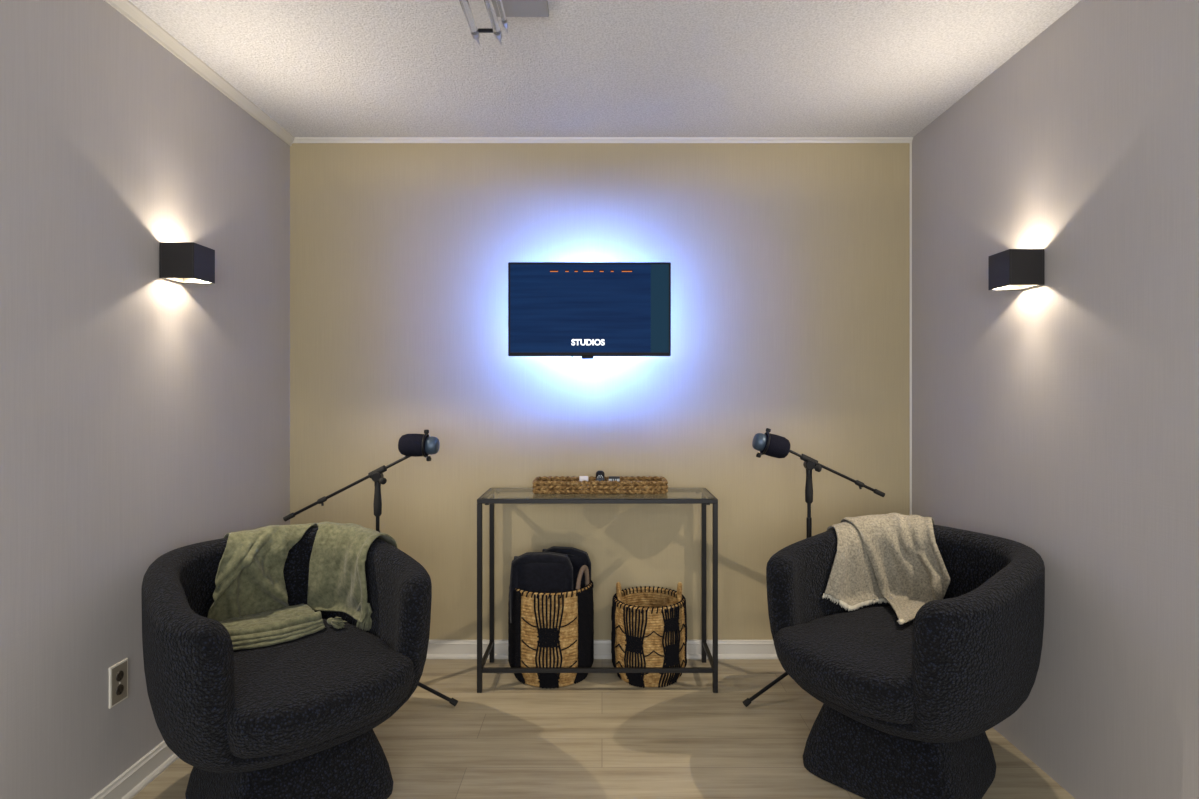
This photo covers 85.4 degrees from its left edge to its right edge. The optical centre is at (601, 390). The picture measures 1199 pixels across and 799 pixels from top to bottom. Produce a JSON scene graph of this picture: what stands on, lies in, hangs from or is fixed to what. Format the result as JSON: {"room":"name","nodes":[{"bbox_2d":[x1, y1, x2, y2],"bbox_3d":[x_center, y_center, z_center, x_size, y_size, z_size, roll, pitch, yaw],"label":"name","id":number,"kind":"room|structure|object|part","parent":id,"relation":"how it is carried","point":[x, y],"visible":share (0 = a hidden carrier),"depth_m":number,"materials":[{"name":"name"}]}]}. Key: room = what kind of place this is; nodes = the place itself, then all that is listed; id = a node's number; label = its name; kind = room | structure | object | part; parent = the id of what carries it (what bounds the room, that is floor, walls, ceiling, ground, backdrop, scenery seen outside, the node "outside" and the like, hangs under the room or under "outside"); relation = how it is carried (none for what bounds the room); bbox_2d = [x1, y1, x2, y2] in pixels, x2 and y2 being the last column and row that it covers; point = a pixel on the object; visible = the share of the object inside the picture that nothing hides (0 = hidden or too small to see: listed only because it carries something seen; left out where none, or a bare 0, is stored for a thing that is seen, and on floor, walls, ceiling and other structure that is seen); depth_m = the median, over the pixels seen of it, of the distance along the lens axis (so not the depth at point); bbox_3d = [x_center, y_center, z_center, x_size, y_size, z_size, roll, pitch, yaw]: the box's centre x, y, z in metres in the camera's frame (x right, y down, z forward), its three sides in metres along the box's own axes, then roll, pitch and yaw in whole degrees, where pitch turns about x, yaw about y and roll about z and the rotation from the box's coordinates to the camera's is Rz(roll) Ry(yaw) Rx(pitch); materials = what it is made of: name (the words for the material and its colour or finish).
{"room":"podcast studio","nodes":[
{"label":"podcast studio","id":0,"kind":"room"},
{"bbox_2d":[0,0,289,798],"bbox_3d":[-1.522,0.033,0.916,0.100,2.444,4.300,0,0,0],"label":"wall","id":1,"kind":"structure","parent":0,"point":[145,416],"depth_m":1.95,"materials":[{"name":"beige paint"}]},
{"bbox_2d":[109,658,127,708],"bbox_3d":[-1.468,0.887,1.975,0.009,0.122,0.074,0,0,0],"label":"wall outlet","id":2,"kind":"object","parent":1,"relation":"attached to","point":[118,673],"visible":1,"depth_m":1.97,"materials":[{"name":"beige plastic"}]},
{"bbox_2d":[116,671,123,680],"bbox_3d":[-1.465,0.866,1.975,0.003,0.031,0.031,0,0,0],"label":"socket","id":3,"kind":"object","parent":2,"relation":"attached to","point":[119,674],"depth_m":1.97,"materials":[{"name":"black plastic"}]},
{"bbox_2d":[116,684,123,694],"bbox_3d":[-1.465,0.908,1.975,0.003,0.031,0.031,0,0,0],"label":"socket","id":4,"kind":"object","parent":2,"relation":"attached to","point":[119,687],"depth_m":1.97,"materials":[{"name":"black plastic"}]},
{"bbox_2d":[91,740,178,798],"bbox_3d":[-1.460,1.214,0.916,0.024,0.082,4.300,0,0,0],"label":"baseboard","id":5,"kind":"structure","parent":1,"relation":"attached to","point":[145,770],"depth_m":2.05,"materials":[{"name":"grey paint"}]},
{"bbox_2d":[159,242,214,283],"bbox_3d":[-1.413,-0.434,2.214,0.119,0.118,0.118,0,0,0],"label":"wall sconce","id":6,"kind":"object","parent":1,"relation":"attached to","point":[179,262],"visible":1,"depth_m":2.15,"materials":[{"name":"black metal"}]},
{"bbox_2d":[104,0,294,145],"bbox_3d":[-1.456,-1.172,0.916,0.032,0.034,4.300,0,0,0],"label":"trim","id":7,"kind":"structure","parent":1,"relation":"attached to","point":[126,8],"depth_m":2.32,"materials":[{"name":"grey paint"}]},
{"bbox_2d":[290,143,909,639],"bbox_3d":[-0.007,0.033,3.116,3.130,2.444,0.100,0,0,0],"label":"wall","id":8,"kind":"structure","parent":0,"point":[790,262],"depth_m":3.07,"materials":[{"name":"beige paint"}]},
{"bbox_2d":[508,262,670,358],"bbox_3d":[-0.056,-0.359,2.980,0.726,0.431,0.173,0,0,0],"label":"television","id":9,"kind":"object","parent":8,"relation":"attached to","point":[587,310],"visible":1,"depth_m":2.90,"materials":[{"name":"black plastic"}]},
{"bbox_2d":[426,640,777,658],"bbox_3d":[-0.007,1.214,3.054,2.930,0.082,0.024,0,0,0],"label":"baseboard","id":10,"kind":"structure","parent":8,"relation":"attached to","point":[437,649],"depth_m":3.05,"materials":[{"name":"grey paint"}]},
{"bbox_2d":[292,137,912,142],"bbox_3d":[-0.007,-1.179,3.056,2.930,0.020,0.020,0,0,0],"label":"trim","id":11,"kind":"structure","parent":8,"relation":"attached to","point":[297,139],"depth_m":3.06,"materials":[{"name":"grey paint"}]},
{"bbox_2d":[910,143,911,514],"bbox_3d":[1.455,0.002,3.063,0.010,2.342,0.010,0,0,0],"label":"trim","id":12,"kind":"structure","parent":8,"relation":"attached to","point":[910,143],"depth_m":3.06,"materials":[{"name":"grey paint"}]},
{"bbox_2d":[132,659,1074,798],"bbox_3d":[-0.007,1.280,0.966,3.130,0.050,4.400,0,0,0],"label":"floor","id":13,"kind":"structure","parent":0,"point":[601,735],"depth_m":2.34,"materials":[{"name":"brown wood"}]},
{"bbox_2d":[142,527,431,798],"bbox_3d":[-0.976,0.879,2.027,0.820,0.752,0.762,0,0,45],"label":"swivel armchair","id":14,"kind":"object","parent":13,"relation":"on","point":[297,718],"visible":0.91,"depth_m":1.82,"materials":[{"name":"black fabric"}]},
{"bbox_2d":[207,522,396,650],"bbox_3d":[-1.041,0.652,2.252,0.554,0.344,0.449,0,0,-45],"label":"throw blanket","id":15,"kind":"object","parent":14,"relation":"on","point":[250,596],"visible":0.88,"depth_m":2.23,"materials":[{"name":"green fabric"}]},
{"bbox_3d":[-0.817,0.741,2.225,0.026,0.055,0.096,0,0,-45],"label":"corner cord","id":16,"kind":"part","parent":15,"relation":"part of","materials":[{"name":"green fabric"}]},
{"bbox_3d":[-0.979,0.981,2.030,0.693,0.077,0.650,0,0,45],"label":"seat frame","id":17,"kind":"part","parent":14,"relation":"part of","materials":[{"name":"black fabric"}]},
{"bbox_2d":[227,619,414,758],"bbox_3d":[-0.934,0.876,1.985,0.528,0.158,0.701,0,0,-45],"label":"seat cushion","id":18,"kind":"object","parent":14,"relation":"on","point":[310,692],"depth_m":1.80,"materials":[{"name":"black fabric"}]},
{"bbox_2d":[283,456,457,705],"bbox_3d":[-0.971,0.744,2.584,0.624,1.014,0.521,0,0,40],"label":"microphone stand","id":19,"kind":"object","parent":13,"relation":"on","point":[376,475],"visible":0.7,"depth_m":2.64,"materials":[{"name":"black metal"}]},
{"bbox_3d":[-0.890,0.363,2.628,0.036,0.030,0.028,0,0,36],"label":"tightening knob","id":20,"kind":"part","parent":19,"relation":"part of","materials":[{"name":"black plastic"}]},
{"bbox_2d":[398,430,439,460],"bbox_3d":[-0.747,0.222,2.650,0.161,0.128,0.100,0,0,0],"label":"microphone","id":21,"kind":"object","parent":19,"relation":"attached to","point":[415,445],"visible":1,"depth_m":2.62,"materials":[{"name":"black plastic"}]},
{"bbox_3d":[-0.746,1.174,2.615,0.315,0.131,0.015,0,0,12],"label":"leg","id":22,"kind":"part","parent":19,"relation":"part of","materials":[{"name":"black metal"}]},
{"bbox_2d":[508,565,593,688],"bbox_3d":[-0.223,1.004,2.876,0.376,0.496,0.339,0,0,0],"label":"woven basket","id":23,"kind":"object","parent":13,"relation":"on","point":[550,629],"visible":0.86,"depth_m":2.74,"materials":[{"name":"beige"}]},
{"bbox_2d":[509,552,572,622],"bbox_3d":[-0.263,0.927,2.845,0.277,0.445,0.110,0,0,-3],"label":"folded blanket","id":24,"kind":"object","parent":23,"relation":"in","point":[547,572],"visible":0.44,"depth_m":2.80,"materials":[{"name":"black fabric"}]},
{"bbox_2d":[542,546,590,590],"bbox_3d":[-0.165,0.931,2.946,0.236,0.453,0.080,0,0,1],"label":"folded blanket","id":25,"kind":"object","parent":23,"relation":"in","point":[578,558],"visible":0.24,"depth_m":2.91,"materials":[{"name":"black fabric"}]},
{"bbox_3d":[-0.081,0.819,2.821,0.027,0.128,0.102,0,0,27],"label":"handle","id":26,"kind":"part","parent":23,"relation":"part of","materials":[{"name":"brown"}]},
{"bbox_2d":[477,488,717,692],"bbox_3d":[-0.019,0.850,2.861,1.002,0.810,0.321,0,0,0],"label":"console table","id":27,"kind":"object","parent":13,"relation":"on","point":[713,659],"visible":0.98,"depth_m":2.70,"materials":[{"name":"black metal"}]},
{"bbox_3d":[-0.510,0.862,2.710,0.020,0.787,0.020,0,0,0],"label":"leg","id":28,"kind":"part","parent":27,"relation":"part of","materials":[{"name":"black metal"}]},
{"bbox_3d":[-0.510,0.862,3.011,0.020,0.787,0.020,0,0,0],"label":"leg","id":29,"kind":"part","parent":27,"relation":"part of","materials":[{"name":"black metal"}]},
{"bbox_3d":[-0.019,0.459,2.861,1.002,0.018,0.321,0,0,0],"label":"frame","id":30,"kind":"part","parent":27,"relation":"part of","materials":[{"name":"black metal"}]},
{"bbox_2d":[533,476,667,493],"bbox_3d":[-0.007,0.415,2.866,0.587,0.060,0.164,0,0,0],"label":"woven tray","id":31,"kind":"object","parent":27,"relation":"on","point":[541,485],"visible":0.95,"depth_m":2.79,"materials":[{"name":"brown wicker"}]},
{"bbox_2d":[579,476,587,489],"bbox_3d":[-0.080,0.407,2.866,0.039,0.060,0.027,0,0,-3],"label":"box","id":32,"kind":"object","parent":31,"relation":"on","point":[581,478],"visible":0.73,"depth_m":2.85,"materials":[{"name":"white"}]},
{"bbox_3d":[-0.080,0.384,2.866,0.039,0.014,0.027,0,0,-3],"label":"lid","id":33,"kind":"part","parent":32,"relation":"part of","materials":[{"name":"white"}]},
{"bbox_2d":[596,471,604,485],"bbox_3d":[-0.008,0.394,2.865,0.039,0.086,0.040,0,0,0],"label":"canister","id":34,"kind":"object","parent":31,"relation":"in","point":[600,475],"visible":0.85,"depth_m":2.85,"materials":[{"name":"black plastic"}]},
{"bbox_3d":[-0.008,0.366,2.866,0.039,0.030,0.039,0,0,0],"label":"lid","id":35,"kind":"part","parent":34,"relation":"part of","materials":[{"name":"black plastic"}]},
{"bbox_2d":[609,476,619,489],"bbox_3d":[0.054,0.407,2.866,0.049,0.059,0.030,0,0,3],"label":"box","id":36,"kind":"object","parent":31,"relation":"on","point":[611,478],"visible":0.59,"depth_m":2.85,"materials":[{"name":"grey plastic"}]},
{"bbox_3d":[0.054,0.382,2.866,0.049,0.008,0.029,0,0,3],"label":"case lid","id":37,"kind":"part","parent":36,"relation":"part of","materials":[{"name":"black"}]},
{"bbox_3d":[0.472,0.862,3.011,0.020,0.787,0.020,0,0,0],"label":"leg","id":38,"kind":"part","parent":27,"relation":"part of","materials":[{"name":"black metal"}]},
{"bbox_3d":[0.472,0.862,2.710,0.020,0.787,0.020,0,0,0],"label":"leg","id":39,"kind":"part","parent":27,"relation":"part of","materials":[{"name":"black metal"}]},
{"bbox_2d":[611,582,686,687],"bbox_3d":[0.208,1.047,2.874,0.346,0.409,0.331,0,0,0],"label":"woven basket","id":40,"kind":"object","parent":13,"relation":"on","point":[649,624],"visible":0.97,"depth_m":2.75,"materials":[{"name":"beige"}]},
{"bbox_3d":[0.075,0.895,2.865,0.026,0.104,0.077,0,0,0],"label":"handle","id":41,"kind":"part","parent":40,"relation":"part of","materials":[{"name":"beige wicker"}]},
{"bbox_3d":[0.342,0.895,2.865,0.024,0.104,0.078,0,0,4],"label":"handle","id":42,"kind":"part","parent":40,"relation":"part of","materials":[{"name":"beige wicker"}]},
{"bbox_2d":[743,450,884,706],"bbox_3d":[0.925,0.737,2.660,0.503,1.028,0.579,0,0,36],"label":"microphone stand","id":43,"kind":"object","parent":13,"relation":"on","point":[809,463],"visible":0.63,"depth_m":2.70,"materials":[{"name":"black metal"}]},
{"bbox_3d":[0.713,1.174,2.640,0.296,0.131,0.015,0,0,-24],"label":"leg","id":44,"kind":"part","parent":43,"relation":"part of","materials":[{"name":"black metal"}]},
{"bbox_2d":[752,428,789,457],"bbox_3d":[0.704,0.217,2.705,0.154,0.127,0.100,0,0,0],"label":"microphone","id":45,"kind":"object","parent":43,"relation":"attached to","point":[768,444],"visible":1,"depth_m":2.67,"materials":[{"name":"black plastic"}]},
{"bbox_3d":[0.887,0.320,2.683,0.036,0.030,0.028,0,0,36],"label":"tightening knob","id":46,"kind":"part","parent":43,"relation":"part of","materials":[{"name":"black plastic"}]},
{"bbox_2d":[766,525,1044,798],"bbox_3d":[0.998,0.879,2.169,0.820,0.752,0.762,0,0,-30],"label":"swivel armchair","id":47,"kind":"object","parent":13,"relation":"on","point":[907,710],"visible":0.93,"depth_m":1.94,"materials":[{"name":"black fabric"}]},
{"bbox_2d":[774,606,914,723],"bbox_3d":[0.947,0.876,2.139,0.701,0.158,0.528,0,0,-30],"label":"seat cushion","id":48,"kind":"object","parent":47,"relation":"on","point":[858,662],"depth_m":2.00,"materials":[{"name":"black fabric"}]},
{"bbox_3d":[1.002,0.981,2.171,0.693,0.077,0.650,0,0,-30],"label":"seat frame","id":49,"kind":"part","parent":47,"relation":"part of","materials":[{"name":"black fabric"}]},
{"bbox_2d":[822,512,949,623],"bbox_3d":[1.054,0.637,2.419,0.496,0.332,0.387,0,0,-30],"label":"throw blanket","id":50,"kind":"object","parent":47,"relation":"on","point":[895,559],"visible":0.98,"depth_m":2.42,"materials":[{"name":"beige fabric"}]},
{"bbox_2d":[129,0,1080,136],"bbox_3d":[-0.007,-1.214,0.966,3.130,0.050,4.400,0,0,0],"label":"ceiling","id":51,"kind":"structure","parent":0,"point":[317,68],"depth_m":2.34,"materials":[{"name":"white paint"}]},
{"bbox_2d":[459,0,548,43],"bbox_3d":[-0.274,-1.109,1.774,0.218,0.159,0.515,0,0,0],"label":"ceiling light","id":52,"kind":"object","parent":51,"relation":"attached to","point":[503,9],"visible":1,"depth_m":1.90,"materials":[{"name":"grey metal"}]},
{"bbox_2d":[912,0,1198,798],"bbox_3d":[1.508,0.033,0.916,0.100,2.444,4.300,0,0,0],"label":"wall","id":53,"kind":"structure","parent":0,"point":[1058,418],"depth_m":1.98,"materials":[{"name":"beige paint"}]},
{"bbox_2d":[988,249,1044,289],"bbox_3d":[1.399,-0.408,2.194,0.119,0.118,0.118,0,0,0],"label":"wall sconce","id":54,"kind":"object","parent":53,"relation":"attached to","point":[1010,269],"visible":1,"depth_m":2.13,"materials":[{"name":"black metal"}]}
]}

